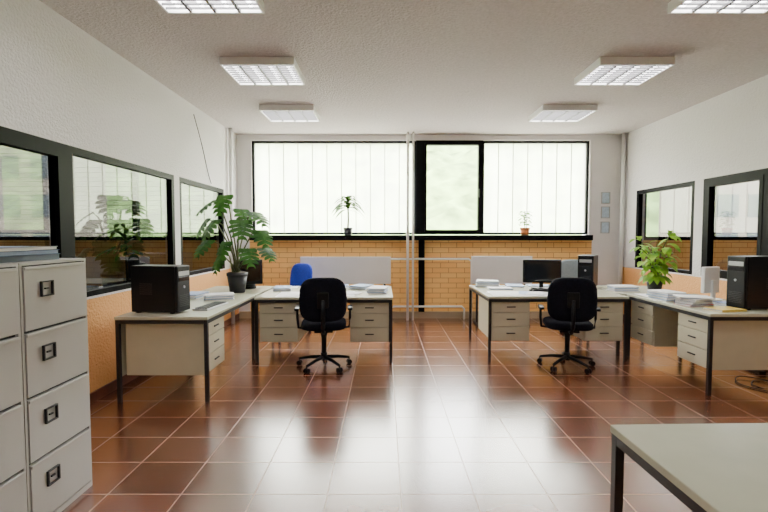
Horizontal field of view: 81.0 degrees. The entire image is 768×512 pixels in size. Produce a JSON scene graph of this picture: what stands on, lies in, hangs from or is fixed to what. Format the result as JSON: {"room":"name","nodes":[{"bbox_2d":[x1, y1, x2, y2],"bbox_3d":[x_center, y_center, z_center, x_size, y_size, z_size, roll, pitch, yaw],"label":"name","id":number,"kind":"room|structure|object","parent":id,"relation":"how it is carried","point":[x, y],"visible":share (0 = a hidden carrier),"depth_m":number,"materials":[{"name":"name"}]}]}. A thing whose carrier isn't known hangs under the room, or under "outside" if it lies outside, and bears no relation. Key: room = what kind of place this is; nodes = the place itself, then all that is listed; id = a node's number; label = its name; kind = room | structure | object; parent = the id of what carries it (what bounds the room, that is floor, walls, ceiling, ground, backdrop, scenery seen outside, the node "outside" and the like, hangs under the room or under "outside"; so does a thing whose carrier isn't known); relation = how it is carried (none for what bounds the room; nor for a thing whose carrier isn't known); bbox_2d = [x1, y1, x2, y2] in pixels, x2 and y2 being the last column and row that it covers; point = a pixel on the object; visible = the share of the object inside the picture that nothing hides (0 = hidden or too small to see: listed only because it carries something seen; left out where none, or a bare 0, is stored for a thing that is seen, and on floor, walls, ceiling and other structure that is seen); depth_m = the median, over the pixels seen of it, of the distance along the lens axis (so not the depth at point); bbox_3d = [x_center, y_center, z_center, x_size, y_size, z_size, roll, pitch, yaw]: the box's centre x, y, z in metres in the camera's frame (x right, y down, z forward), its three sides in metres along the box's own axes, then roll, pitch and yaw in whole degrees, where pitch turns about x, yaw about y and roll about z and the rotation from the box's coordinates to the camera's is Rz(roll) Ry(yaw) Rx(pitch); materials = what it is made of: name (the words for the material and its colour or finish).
{"room":"open-plan office","nodes":[
{"label":"open-plan office","id":0,"kind":"room"},
{"bbox_2d":[0,0,238,392],"bbox_3d":[-2.590,-0.277,3.040,0.120,3.170,9.500,0,3,0],"label":"wall","id":1,"kind":"structure","parent":0,"point":[59,83],"depth_m":4.04,"materials":[{"name":"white paint"}]},
{"bbox_2d":[0,126,175,296],"bbox_3d":[-2.566,-0.243,3.172,0.080,1.250,4.560,0,3,0],"label":"window","id":2,"kind":"structure","parent":1,"relation":"in","point":[117,215],"depth_m":3.90,"materials":[{"name":"clear glass"}]},
{"bbox_2d":[90,313,238,403],"bbox_3d":[-2.522,1.261,3.112,0.015,0.090,9.500,0,3,0],"label":"baseboard","id":3,"kind":"structure","parent":1,"relation":"attached to","point":[110,387],"depth_m":4.15,"materials":[{"name":"brown tile"}]},
{"bbox_2d":[179,177,224,275],"bbox_3d":[-2.566,-0.392,6.364,0.068,1.250,1.550,0,3,0],"label":"window","id":4,"kind":"structure","parent":1,"relation":"in","point":[194,196],"depth_m":6.16,"materials":[{"name":"clear glass"}]},
{"bbox_2d":[193,114,211,183],"bbox_3d":[-2.524,-1.469,6.273,0.010,0.855,0.577,0,3,0],"label":"power cable","id":5,"kind":"object","parent":1,"relation":"attached to","point":[193,114],"visible":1,"depth_m":6.25,"materials":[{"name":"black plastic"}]},
{"bbox_2d":[228,128,234,323],"bbox_3d":[-2.480,-0.477,7.326,0.060,3.170,0.060,0,3,0],"label":"pipe","id":6,"kind":"object","parent":1,"relation":"attached to","point":[229,129],"visible":0.68,"depth_m":7.27,"materials":[{"name":"white metal"}]},
{"bbox_2d":[39,0,767,134],"bbox_3d":[0.500,-1.941,3.088,16.200,0.150,9.750,0,3,0],"label":"ceiling","id":7,"kind":"structure","parent":0,"point":[368,67],"depth_m":4.32,"materials":[{"name":"paint"}]},
{"bbox_2d":[155,0,263,13],"bbox_3d":[-1.250,-1.827,3.048,0.720,0.075,0.600,0,3,0],"label":"ceiling light","id":8,"kind":"object","parent":7,"relation":"attached to","point":[169,6],"visible":1,"depth_m":3.29,"materials":[{"name":"white metal"}]},
{"bbox_2d":[219,57,304,84],"bbox_3d":[-1.230,-1.901,4.646,0.720,0.075,0.600,0,3,0],"label":"ceiling light","id":9,"kind":"object","parent":7,"relation":"attached to","point":[244,70],"visible":1,"depth_m":4.52,"materials":[{"name":"white metal"}]},
{"bbox_2d":[259,105,319,121],"bbox_3d":[-1.290,-1.976,6.245,0.720,0.075,0.600,0,3,0],"label":"ceiling light","id":10,"kind":"object","parent":7,"relation":"attached to","point":[273,113],"visible":1,"depth_m":6.12,"materials":[{"name":"white metal"}]},
{"bbox_2d":[528,105,596,121],"bbox_3d":[2.460,-1.976,6.245,0.720,0.075,0.600,0,3,0],"label":"ceiling light","id":11,"kind":"object","parent":7,"relation":"attached to","point":[545,113],"visible":1,"depth_m":6.12,"materials":[{"name":"white metal"}]},
{"bbox_2d":[574,57,674,84],"bbox_3d":[2.450,-1.901,4.646,0.720,0.075,0.600,0,3,0],"label":"ceiling light","id":12,"kind":"object","parent":7,"relation":"attached to","point":[605,70],"visible":1,"depth_m":4.52,"materials":[{"name":"white metal"}]},
{"bbox_2d":[667,0,767,13],"bbox_3d":[2.470,-1.827,3.048,0.720,0.075,0.600,0,3,0],"label":"ceiling light","id":13,"kind":"object","parent":7,"relation":"attached to","point":[674,6],"visible":1,"depth_m":3.29,"materials":[{"name":"white metal"}]},
{"bbox_2d":[62,318,767,511],"bbox_3d":[0.500,1.375,3.243,16.200,0.150,9.750,0,3,0],"label":"floor","id":14,"kind":"structure","parent":0,"point":[441,426],"depth_m":3.47,"materials":[{"name":"tile"}]},
{"bbox_2d":[0,263,27,511],"bbox_3d":[-1.992,0.703,1.880,0.636,1.320,0.465,0,3,0],"label":"filing cabinet","id":15,"kind":"object","parent":14,"relation":"on","point":[13,487],"visible":1,"depth_m":2.03,"materials":[{"name":"grey metal"}]},
{"bbox_2d":[9,258,92,511],"bbox_3d":[-1.992,0.681,2.349,0.636,1.320,0.465,0,3,0],"label":"filing cabinet","id":16,"kind":"object","parent":14,"relation":"on","point":[52,293],"visible":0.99,"depth_m":2.30,"materials":[{"name":"grey metal"}]},
{"bbox_2d":[0,253,60,262],"bbox_3d":[-1.930,0.011,2.233,0.340,0.030,0.420,0,3,4],"label":"folder","id":17,"kind":"object","parent":16,"relation":"on","point":[7,259],"visible":0.72,"depth_m":2.23,"materials":[{"name":"paper"}]},
{"bbox_2d":[0,249,59,256],"bbox_3d":[-1.910,-0.015,2.202,0.340,0.022,0.420,0,3,1],"label":"folder","id":18,"kind":"object","parent":17,"relation":"on","point":[37,252],"visible":0.83,"depth_m":2.21,"materials":[{"name":"paper"}]},
{"bbox_2d":[0,246,56,251],"bbox_3d":[-1.890,-0.034,2.171,0.340,0.018,0.420,0,3,-3],"label":"folder","id":19,"kind":"object","parent":18,"relation":"on","point":[24,248],"visible":1,"depth_m":2.18,"materials":[{"name":"paper"}]},
{"bbox_2d":[114,295,254,402],"bbox_3d":[-1.910,0.863,4.575,0.800,0.750,1.420,0,3,0],"label":"office desk","id":20,"kind":"object","parent":14,"relation":"on","point":[187,342],"visible":0.9,"depth_m":3.91,"materials":[{"name":"laminate"}]},
{"bbox_2d":[131,264,189,313],"bbox_3d":[-2.027,0.297,4.098,0.456,0.425,0.204,0,3,8],"label":"computer tower","id":21,"kind":"object","parent":20,"relation":"on","point":[154,288],"visible":1,"depth_m":4.00,"materials":[{"name":"black plastic"}]},
{"bbox_2d":[139,283,151,294],"bbox_3d":[-2.123,0.295,4.009,0.120,0.098,0.002,0,3,8],"label":"vent","id":22,"kind":"object","parent":21,"relation":"attached to","point":[144,288],"depth_m":4.01,"materials":[{"name":"black metal"}]},
{"bbox_2d":[180,294,188,306],"bbox_3d":[-1.806,0.400,4.072,0.003,0.102,0.140,0,3,8],"label":"vent","id":23,"kind":"object","parent":21,"relation":"attached to","point":[184,298],"depth_m":4.07,"materials":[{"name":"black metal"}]},
{"bbox_2d":[190,291,208,298],"bbox_3d":[-2.149,0.440,5.064,0.239,0.048,0.313,0,3,4],"label":"paper stack","id":24,"kind":"object","parent":20,"relation":"on","point":[193,294],"visible":0.59,"depth_m":5.01,"materials":[{"name":"white paper"}]},
{"bbox_2d":[192,301,228,310],"bbox_3d":[-1.680,0.484,4.377,0.150,0.025,0.440,0,3,6],"label":"keyboard","id":25,"kind":"object","parent":20,"relation":"on","point":[215,304],"visible":1,"depth_m":4.30,"materials":[{"name":"grey plastic"}]},
{"bbox_2d":[203,292,234,300],"bbox_3d":[-1.800,0.441,4.912,0.314,0.059,0.245,-1,3,-20],"label":"paper stack","id":26,"kind":"object","parent":20,"relation":"on","point":[223,295],"visible":1,"depth_m":4.83,"materials":[{"name":"white paper"}]},
{"bbox_2d":[201,286,273,356],"bbox_3d":[-1.910,0.807,5.764,0.800,0.750,0.900,0,3,0],"label":"office desk","id":27,"kind":"object","parent":14,"relation":"on","point":[259,290],"visible":0.27,"depth_m":5.68,"materials":[{"name":"laminate"}]},
{"bbox_2d":[193,195,277,292],"bbox_3d":[-1.788,-0.140,5.416,0.984,1.176,0.525,0,3,-9],"label":"monstera","id":28,"kind":"object","parent":27,"relation":"on","point":[237,279],"visible":1,"depth_m":5.34,"materials":[{"name":"plant"}]},
{"bbox_2d":[226,272,247,292],"bbox_3d":[-1.800,0.323,5.521,0.250,0.240,0.250,0,3,0],"label":"pot","id":29,"kind":"object","parent":27,"relation":"on","point":[236,280],"depth_m":5.43,"materials":[{"name":"grey plastic"}]},
{"bbox_2d":[233,259,262,288],"bbox_3d":[-1.804,0.233,5.959,0.360,0.380,0.295,-1,3,-20],"label":"monitor","id":30,"kind":"object","parent":27,"relation":"on","point":[255,276],"visible":0.42,"depth_m":5.85,"materials":[{"name":"black plastic"}]},
{"bbox_2d":[290,263,312,331],"bbox_3d":[-1.401,0.629,6.687,0.619,1.020,0.634,2,4,42],"label":"office chair","id":31,"kind":"object","parent":14,"relation":"on","point":[300,272],"visible":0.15,"depth_m":6.83,"materials":[{"name":"blue fabric"}]},
{"bbox_2d":[254,286,392,362],"bbox_3d":[-0.680,0.813,5.644,1.560,0.750,1.140,0,3,0],"label":"office desk","id":32,"kind":"object","parent":14,"relation":"on","point":[371,314],"visible":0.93,"depth_m":5.10,"materials":[{"name":"laminate"}]},
{"bbox_2d":[273,285,291,290],"bbox_3d":[-1.292,0.412,5.735,0.224,0.041,0.303,0,3,-10],"label":"paper stack","id":33,"kind":"object","parent":32,"relation":"on","point":[286,287],"visible":1,"depth_m":5.62,"materials":[{"name":"white paper"}]},
{"bbox_2d":[275,291,354,296],"bbox_3d":[-0.800,0.451,5.347,0.900,0.001,0.460,0,3,-3],"label":"paper sheet","id":34,"kind":"object","parent":32,"relation":"on","point":[278,295],"visible":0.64,"depth_m":5.20,"materials":[{"name":"white paper"}]},
{"bbox_2d":[279,292,297,295],"bbox_3d":[-1.080,0.450,5.337,0.210,0.001,0.297,1,3,29],"label":"paper sheet","id":35,"kind":"object","parent":34,"relation":"on","point":[291,293],"visible":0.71,"depth_m":5.28,"materials":[{"name":"white paper"}]},
{"bbox_3d":[-0.560,0.444,5.336,0.297,0.001,0.210,2,3,34],"label":"paper sheet","id":36,"kind":"object","parent":34,"relation":"on","visible":0},
{"bbox_2d":[347,292,361,294],"bbox_3d":[-0.430,0.441,5.366,0.297,0.001,0.210,1,3,13],"label":"paper sheet","id":37,"kind":"object","parent":36,"relation":"on","point":[356,293],"visible":0.57,"depth_m":5.36,"materials":[{"name":"white paper"}]},
{"bbox_2d":[348,284,373,289],"bbox_3d":[-0.296,0.402,5.899,0.250,0.045,0.333,1,3,19],"label":"paper stack","id":38,"kind":"object","parent":32,"relation":"on","point":[356,286],"visible":0.83,"depth_m":5.78,"materials":[{"name":"white paper"}]},
{"bbox_2d":[367,285,388,293],"bbox_3d":[-0.074,0.411,5.491,0.245,0.066,0.325,0,3,7],"label":"paper stack","id":39,"kind":"object","parent":32,"relation":"on","point":[374,289],"visible":1,"depth_m":5.35,"materials":[{"name":"white paper"}]},
{"bbox_2d":[294,278,352,373],"bbox_3d":[-0.660,0.716,4.939,0.625,1.010,0.634,0,3,-6],"label":"office chair","id":40,"kind":"object","parent":14,"relation":"on","point":[323,306],"visible":1,"depth_m":4.68,"materials":[{"name":"black fabric"}]},
{"bbox_2d":[300,257,390,285],"bbox_3d":[-0.620,0.561,7.284,1.460,1.100,0.400,0,3,0],"label":"board","id":41,"kind":"object","parent":14,"relation":"on","point":[350,270],"visible":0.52,"depth_m":7.25,"materials":[{"name":"grey metal"}]},
{"bbox_2d":[406,132,408,320],"bbox_3d":[0.400,-0.489,7.585,0.044,3.170,0.044,0,3,0],"label":"pipe","id":42,"kind":"object","parent":14,"relation":"on","point":[407,194],"visible":1,"depth_m":7.58,"materials":[{"name":"white metal"}]},
{"bbox_2d":[412,132,413,319],"bbox_3d":[0.490,-0.489,7.585,0.036,3.170,0.036,0,3,0],"label":"pipe","id":43,"kind":"object","parent":14,"relation":"on","point":[412,132],"visible":1,"depth_m":7.57,"materials":[{"name":"white metal"}]},
{"bbox_2d":[383,258,471,285],"bbox_3d":[0.750,0.561,7.734,1.536,1.058,0.036,0,3,0],"label":"pipe","id":44,"kind":"object","parent":14,"relation":"on","point":[391,258],"visible":0.31,"depth_m":7.70,"materials":[{"name":"white metal"}]},
{"bbox_2d":[392,305,464,318],"bbox_3d":[0.750,0.971,7.754,1.296,0.238,0.036,0,3,0],"label":"pipe","id":45,"kind":"object","parent":14,"relation":"on","point":[394,306],"visible":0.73,"depth_m":7.74,"materials":[{"name":"white metal"}]},
{"bbox_2d":[471,256,531,326],"bbox_3d":[1.900,0.556,7.284,0.980,1.110,0.400,0,3,0],"label":"board","id":46,"kind":"object","parent":14,"relation":"on","point":[504,269],"visible":0.75,"depth_m":7.26,"materials":[{"name":"light grey fabric"}]},
{"bbox_2d":[469,285,628,361],"bbox_3d":[1.990,0.809,5.734,1.600,0.750,1.200,0,3,0],"label":"office desk","id":47,"kind":"object","parent":14,"relation":"on","point":[501,318],"visible":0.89,"depth_m":5.16,"materials":[{"name":"laminate"}]},
{"bbox_2d":[475,279,499,286],"bbox_3d":[1.417,0.373,6.143,0.333,0.080,0.249,1,3,13],"label":"paper stack","id":48,"kind":"object","parent":47,"relation":"on","point":[479,283],"visible":0.99,"depth_m":6.05,"materials":[{"name":"white paper"}]},
{"bbox_2d":[487,286,512,289],"bbox_3d":[1.506,0.418,5.836,0.310,0.020,0.238,0,3,4],"label":"paper stack","id":49,"kind":"object","parent":47,"relation":"on","point":[488,287],"visible":1,"depth_m":5.74,"materials":[{"name":"white paper"}]},
{"bbox_2d":[505,284,524,287],"bbox_3d":[1.775,0.403,6.125,0.252,0.022,0.320,1,3,14],"label":"paper stack","id":50,"kind":"object","parent":47,"relation":"on","point":[507,285],"visible":0.96,"depth_m":6.04,"materials":[{"name":"white paper"}]},
{"bbox_2d":[487,291,547,295],"bbox_3d":[1.620,0.449,5.387,0.700,0.001,0.440,0,3,3],"label":"paper sheet","id":51,"kind":"object","parent":47,"relation":"on","point":[487,291],"visible":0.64,"depth_m":5.20,"materials":[{"name":"white paper"}]},
{"bbox_2d":[488,291,507,294],"bbox_3d":[1.400,0.447,5.387,0.210,0.001,0.297,-2,3,-40],"label":"paper sheet","id":52,"kind":"object","parent":51,"relation":"on","point":[495,292],"visible":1,"depth_m":5.37,"materials":[{"name":"white paper"}]},
{"bbox_2d":[498,291,513,294],"bbox_3d":[1.510,0.445,5.417,0.210,0.001,0.297,-1,3,-21],"label":"paper sheet","id":53,"kind":"object","parent":52,"relation":"on","point":[503,292],"visible":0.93,"depth_m":5.45,"materials":[{"name":"white paper"}]},
{"bbox_2d":[509,292,531,294],"bbox_3d":[1.620,0.445,5.387,0.210,0.001,0.297,0,3,-2],"label":"paper sheet","id":54,"kind":"object","parent":51,"relation":"on","point":[514,293],"visible":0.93,"depth_m":5.30,"materials":[{"name":"white paper"}]},
{"bbox_2d":[519,291,536,294],"bbox_3d":[1.730,0.442,5.417,0.210,0.001,0.297,1,3,17],"label":"paper sheet","id":55,"kind":"object","parent":51,"relation":"on","point":[520,292],"visible":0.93,"depth_m":5.43,"materials":[{"name":"white paper"}]},
{"bbox_2d":[525,291,547,294],"bbox_3d":[1.840,0.442,5.386,0.210,0.001,0.297,2,3,35],"label":"paper sheet","id":56,"kind":"object","parent":51,"relation":"on","point":[531,292],"visible":0.86,"depth_m":5.37,"materials":[{"name":"white paper"}]},
{"bbox_2d":[526,284,548,286],"bbox_3d":[2.110,0.405,6.151,0.308,0.016,0.242,0,3,4],"label":"paper stack","id":57,"kind":"object","parent":47,"relation":"on","point":[528,285],"visible":0.71,"depth_m":6.09,"materials":[{"name":"white paper"}]},
{"bbox_2d":[529,289,547,291],"bbox_3d":[2.050,0.427,5.606,0.440,0.025,0.150,0,3,-2],"label":"keyboard","id":58,"kind":"object","parent":47,"relation":"on","point":[540,290],"visible":0.53,"depth_m":5.54,"materials":[{"name":"black plastic"}]},
{"bbox_2d":[523,259,561,288],"bbox_3d":[2.060,0.237,5.867,0.480,0.380,0.200,0,3,8],"label":"computer monitor","id":59,"kind":"object","parent":47,"relation":"on","point":[534,270],"visible":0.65,"depth_m":5.85,"materials":[{"name":"black plastic"}]},
{"bbox_2d":[578,255,597,285],"bbox_3d":[2.738,0.204,6.044,0.194,0.430,0.386,2,3,34],"label":"computer tower","id":60,"kind":"object","parent":47,"relation":"on","point":[587,264],"visible":0.74,"depth_m":5.90,"materials":[{"name":"black plastic"}]},
{"bbox_2d":[537,277,600,373],"bbox_3d":[2.020,0.715,4.949,0.625,1.010,0.634,1,3,12],"label":"office chair","id":61,"kind":"object","parent":14,"relation":"on","point":[571,301],"visible":1,"depth_m":4.70,"materials":[{"name":"black fabric"}]},
{"bbox_2d":[561,259,577,277],"bbox_3d":[2.929,0.601,6.755,0.619,1.070,0.634,0,3,0],"label":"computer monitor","id":62,"kind":"object","parent":14,"relation":"on","point":[569,268],"visible":0.12,"depth_m":6.94,"materials":[{"name":"plastic"}]},
{"bbox_2d":[596,286,647,354],"bbox_3d":[3.210,0.804,5.834,0.800,0.750,0.840,0,3,0],"label":"office desk","id":63,"kind":"object","parent":14,"relation":"on","point":[643,289],"visible":0.23,"depth_m":5.49,"materials":[{"name":"laminate"}]},
{"bbox_2d":[606,285,639,291],"bbox_3d":[3.000,0.404,5.655,0.321,0.064,0.249,0,3,5],"label":"paper stack","id":64,"kind":"object","parent":63,"relation":"on","point":[616,288],"visible":1,"depth_m":5.56,"materials":[{"name":"white paper"}]},
{"bbox_2d":[629,230,681,289],"bbox_3d":[3.380,0.060,5.598,0.655,0.759,0.498,0,3,0],"label":"potted houseplant","id":65,"kind":"object","parent":63,"relation":"on","point":[654,279],"visible":0.98,"depth_m":5.54,"materials":[{"name":"plant"}]},
{"bbox_2d":[610,423,767,511],"bbox_3d":[1.655,1.023,1.094,1.620,0.755,1.200,0,3,-1],"label":"office desk","id":66,"kind":"object","parent":14,"relation":"on","point":[722,467],"visible":1,"depth_m":1.42,"materials":[{"name":"laminate"}]},
{"bbox_2d":[627,294,767,396],"bbox_3d":[3.310,0.857,4.705,0.820,0.750,1.380,0,3,0],"label":"office desk","id":67,"kind":"object","parent":14,"relation":"on","point":[708,339],"visible":0.9,"depth_m":4.12,"materials":[{"name":"laminate"}]},
{"bbox_2d":[646,289,685,301],"bbox_3d":[3.050,0.426,4.869,0.242,0.094,0.329,0,3,-7],"label":"paper stack","id":68,"kind":"object","parent":67,"relation":"on","point":[665,295],"visible":0.8,"depth_m":4.81,"materials":[{"name":"white paper"}]},
{"bbox_2d":[674,302,714,306],"bbox_3d":[3.090,0.481,4.487,0.270,0.020,0.200,0,3,-10],"label":"folder","id":69,"kind":"object","parent":67,"relation":"on","point":[687,305],"visible":0.5,"depth_m":4.41,"materials":[{"name":"white paper"}]},
{"bbox_2d":[674,299,712,304],"bbox_3d":[3.090,0.456,4.486,0.270,0.030,0.200,-1,3,-17],"label":"folder","id":70,"kind":"object","parent":69,"relation":"on","point":[675,301],"visible":0.62,"depth_m":4.41,"materials":[{"name":"white paper"}]},
{"bbox_2d":[675,298,712,301],"bbox_3d":[3.090,0.430,4.485,0.270,0.020,0.200,-1,3,-24],"label":"folder","id":71,"kind":"object","parent":70,"relation":"on","point":[689,300],"visible":0.52,"depth_m":4.39,"materials":[{"name":"white paper"}]},
{"bbox_2d":[673,294,714,299],"bbox_3d":[3.083,0.410,4.485,0.312,0.019,0.236,1,3,15],"label":"paper stack","id":72,"kind":"object","parent":71,"relation":"on","point":[697,297],"visible":1,"depth_m":4.42,"materials":[{"name":"white paper"}]},
{"bbox_2d":[701,266,722,300],"bbox_3d":[3.500,0.295,4.839,0.260,0.360,0.200,-1,3,-18],"label":"computer monitor","id":73,"kind":"object","parent":67,"relation":"on","point":[710,276],"visible":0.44,"depth_m":4.79,"materials":[{"name":"white plastic"}]},
{"bbox_2d":[713,301,725,305],"bbox_3d":[3.496,0.478,4.534,0.270,0.020,0.200,0,3,-9],"label":"folder","id":74,"kind":"object","parent":67,"relation":"on","point":[723,303],"visible":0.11,"depth_m":4.53,"materials":[{"name":"white paper"}]},
{"bbox_2d":[704,306,746,312],"bbox_3d":[3.166,0.495,4.185,0.270,0.020,0.200,-1,3,-12],"label":"folder","id":75,"kind":"object","parent":67,"relation":"on","point":[722,309],"visible":1,"depth_m":4.14,"materials":[{"name":"yellow paper"}]},
{"bbox_2d":[726,256,767,309],"bbox_3d":[3.527,0.251,4.286,0.406,0.500,0.204,0,3,-6],"label":"computer tower","id":76,"kind":"object","parent":67,"relation":"on","point":[747,276],"visible":0.97,"depth_m":4.19,"materials":[{"name":"black plastic"}]},
{"bbox_2d":[728,291,741,303],"bbox_3d":[3.330,0.390,4.272,0.003,0.102,0.140,0,3,-6],"label":"vent","id":77,"kind":"object","parent":76,"relation":"attached to","point":[728,291],"depth_m":4.27,"materials":[{"name":"black plastic"}]},
{"bbox_2d":[735,376,767,391],"bbox_3d":[3.698,0.860,4.278,0.559,0.818,0.414,2,4,43],"label":"power cable","id":78,"kind":"object","parent":14,"relation":"on","point":[736,376],"visible":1,"depth_m":4.44,"materials":[{"name":"black rubber"}]},
{"bbox_2d":[750,370,765,374],"bbox_3d":[3.950,1.206,4.811,0.060,0.042,0.320,0,3,10],"label":"power strip","id":79,"kind":"object","parent":14,"relation":"on","point":[760,372],"visible":0.26,"depth_m":4.67,"materials":[{"name":"black plastic"}]},
{"bbox_2d":[236,135,621,311],"bbox_3d":[0.500,-0.504,7.910,16.200,3.170,0.250,0,3,0],"label":"wall","id":80,"kind":"structure","parent":0,"point":[447,282],"depth_m":7.80,"materials":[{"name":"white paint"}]},
{"bbox_2d":[252,141,415,233],"bbox_3d":[-0.865,-1.182,7.843,2.830,1.610,0.100,0,3,0],"label":"window blinds","id":81,"kind":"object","parent":80,"relation":"in","point":[292,180],"depth_m":7.84,"materials":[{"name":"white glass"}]},
{"bbox_2d":[239,311,549,317],"bbox_3d":[0.795,1.026,7.841,6.620,0.120,0.030,0,3,0],"label":"baseboard","id":82,"kind":"structure","parent":80,"relation":"attached to","point":[242,314],"depth_m":7.83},
{"bbox_2d":[250,235,592,239],"bbox_3d":[0.630,-0.320,7.824,5.860,0.090,0.340,0,3,0],"label":"window sill","id":83,"kind":"structure","parent":80,"relation":"attached to","point":[275,237],"depth_m":7.65,"materials":[{"name":"metal"}]},
{"bbox_2d":[343,228,352,234],"bbox_3d":[-0.620,-0.420,7.729,0.160,0.120,0.160,0,3,0],"label":"pot","id":84,"kind":"object","parent":83,"relation":"on","point":[347,231],"depth_m":7.67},
{"bbox_2d":[332,195,365,234],"bbox_3d":[-0.611,-0.700,7.721,0.610,0.680,0.384,0,3,0],"label":"dracaena","id":85,"kind":"object","parent":83,"relation":"on","point":[347,231],"visible":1,"depth_m":7.70,"materials":[{"name":"plant"}]},
{"bbox_2d":[518,211,532,234],"bbox_3d":[2.422,-0.566,7.726,0.287,0.411,0.235,0,3,0],"label":"potted plant","id":86,"kind":"object","parent":83,"relation":"on","point":[524,231],"visible":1,"depth_m":7.69,"materials":[{"name":"plant"}]},
{"bbox_2d":[418,240,424,311],"bbox_3d":[0.650,0.347,7.795,0.100,1.240,0.060,0,3,0],"label":"trim","id":87,"kind":"structure","parent":80,"relation":"attached to","point":[421,280],"depth_m":7.76,"materials":[{"name":"black metal"}]},
{"bbox_2d":[416,140,482,233],"bbox_3d":[1.125,-1.179,7.793,1.150,1.610,0.200,0,3,0],"label":"window","id":88,"kind":"structure","parent":80,"relation":"in","point":[421,145],"depth_m":7.74,"materials":[{"name":"black metal"}]},
{"bbox_2d":[482,141,588,233],"bbox_3d":[2.620,-1.182,7.843,1.840,1.610,0.100,0,3,0],"label":"window blinds","id":89,"kind":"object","parent":80,"relation":"in","point":[555,174],"depth_m":7.84,"materials":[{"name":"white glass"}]},
{"bbox_2d":[600,222,609,232],"bbox_3d":[3.820,-0.493,7.776,0.150,0.200,0.018,0,3,0],"label":"picture frame","id":90,"kind":"object","parent":80,"relation":"attached to","point":[605,226],"visible":1,"depth_m":7.77,"materials":[{"name":"silver metal"}]},
{"bbox_2d":[601,192,609,203],"bbox_3d":[3.820,-1.002,7.752,0.150,0.200,0.018,0,3,0],"label":"picture frame","id":91,"kind":"object","parent":80,"relation":"attached to","point":[605,196],"visible":1,"depth_m":7.75,"materials":[{"name":"silver metal"}]},
{"bbox_2d":[601,207,609,217],"bbox_3d":[3.820,-0.752,7.763,0.150,0.200,0.018,0,3,0],"label":"picture frame","id":92,"kind":"object","parent":80,"relation":"attached to","point":[605,211],"visible":1,"depth_m":7.76,"materials":[{"name":"silver metal"}]},
{"bbox_2d":[520,228,529,234],"bbox_3d":[2.420,-0.420,7.729,0.170,0.120,0.170,0,3,0],"label":"pot","id":93,"kind":"object","parent":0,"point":[524,231],"depth_m":7.67,"materials":[{"name":"orange ceramic"}]},
{"bbox_2d":[622,75,767,313],"bbox_3d":[4.180,-0.277,3.040,0.120,3.170,9.500,0,3,0],"label":"wall","id":94,"kind":"structure","parent":0,"point":[726,133],"depth_m":5.93,"materials":[{"name":"white paint"}]},
{"bbox_2d":[618,133,625,284],"bbox_3d":[4.060,-0.493,7.685,0.060,3.170,0.060,0,3,0],"label":"pipe","id":95,"kind":"object","parent":94,"relation":"attached to","point":[623,134],"visible":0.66,"depth_m":7.65,"materials":[{"name":"white metal"}]},
{"bbox_2d":[635,181,694,274],"bbox_3d":[4.156,-0.406,6.678,0.068,1.250,1.380,0,3,0],"label":"window","id":96,"kind":"structure","parent":94,"relation":"in","point":[659,210],"depth_m":6.55,"materials":[{"name":"clear glass"}]},
{"bbox_2d":[701,168,767,278],"bbox_3d":[4.156,-0.291,4.211,0.080,1.250,3.240,0,3,0],"label":"window","id":97,"kind":"structure","parent":94,"relation":"in","point":[735,206],"depth_m":5.32,"materials":[{"name":"clear glass"}]},
{"label":"outside","id":98,"kind":"structure","parent":0,"visible":0},
{"bbox_2d":[269,144,581,234],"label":"window","id":99,"kind":"structure","parent":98,"point":[451,170],"depth_m":30.69,"materials":[{"name":"clear glass"}]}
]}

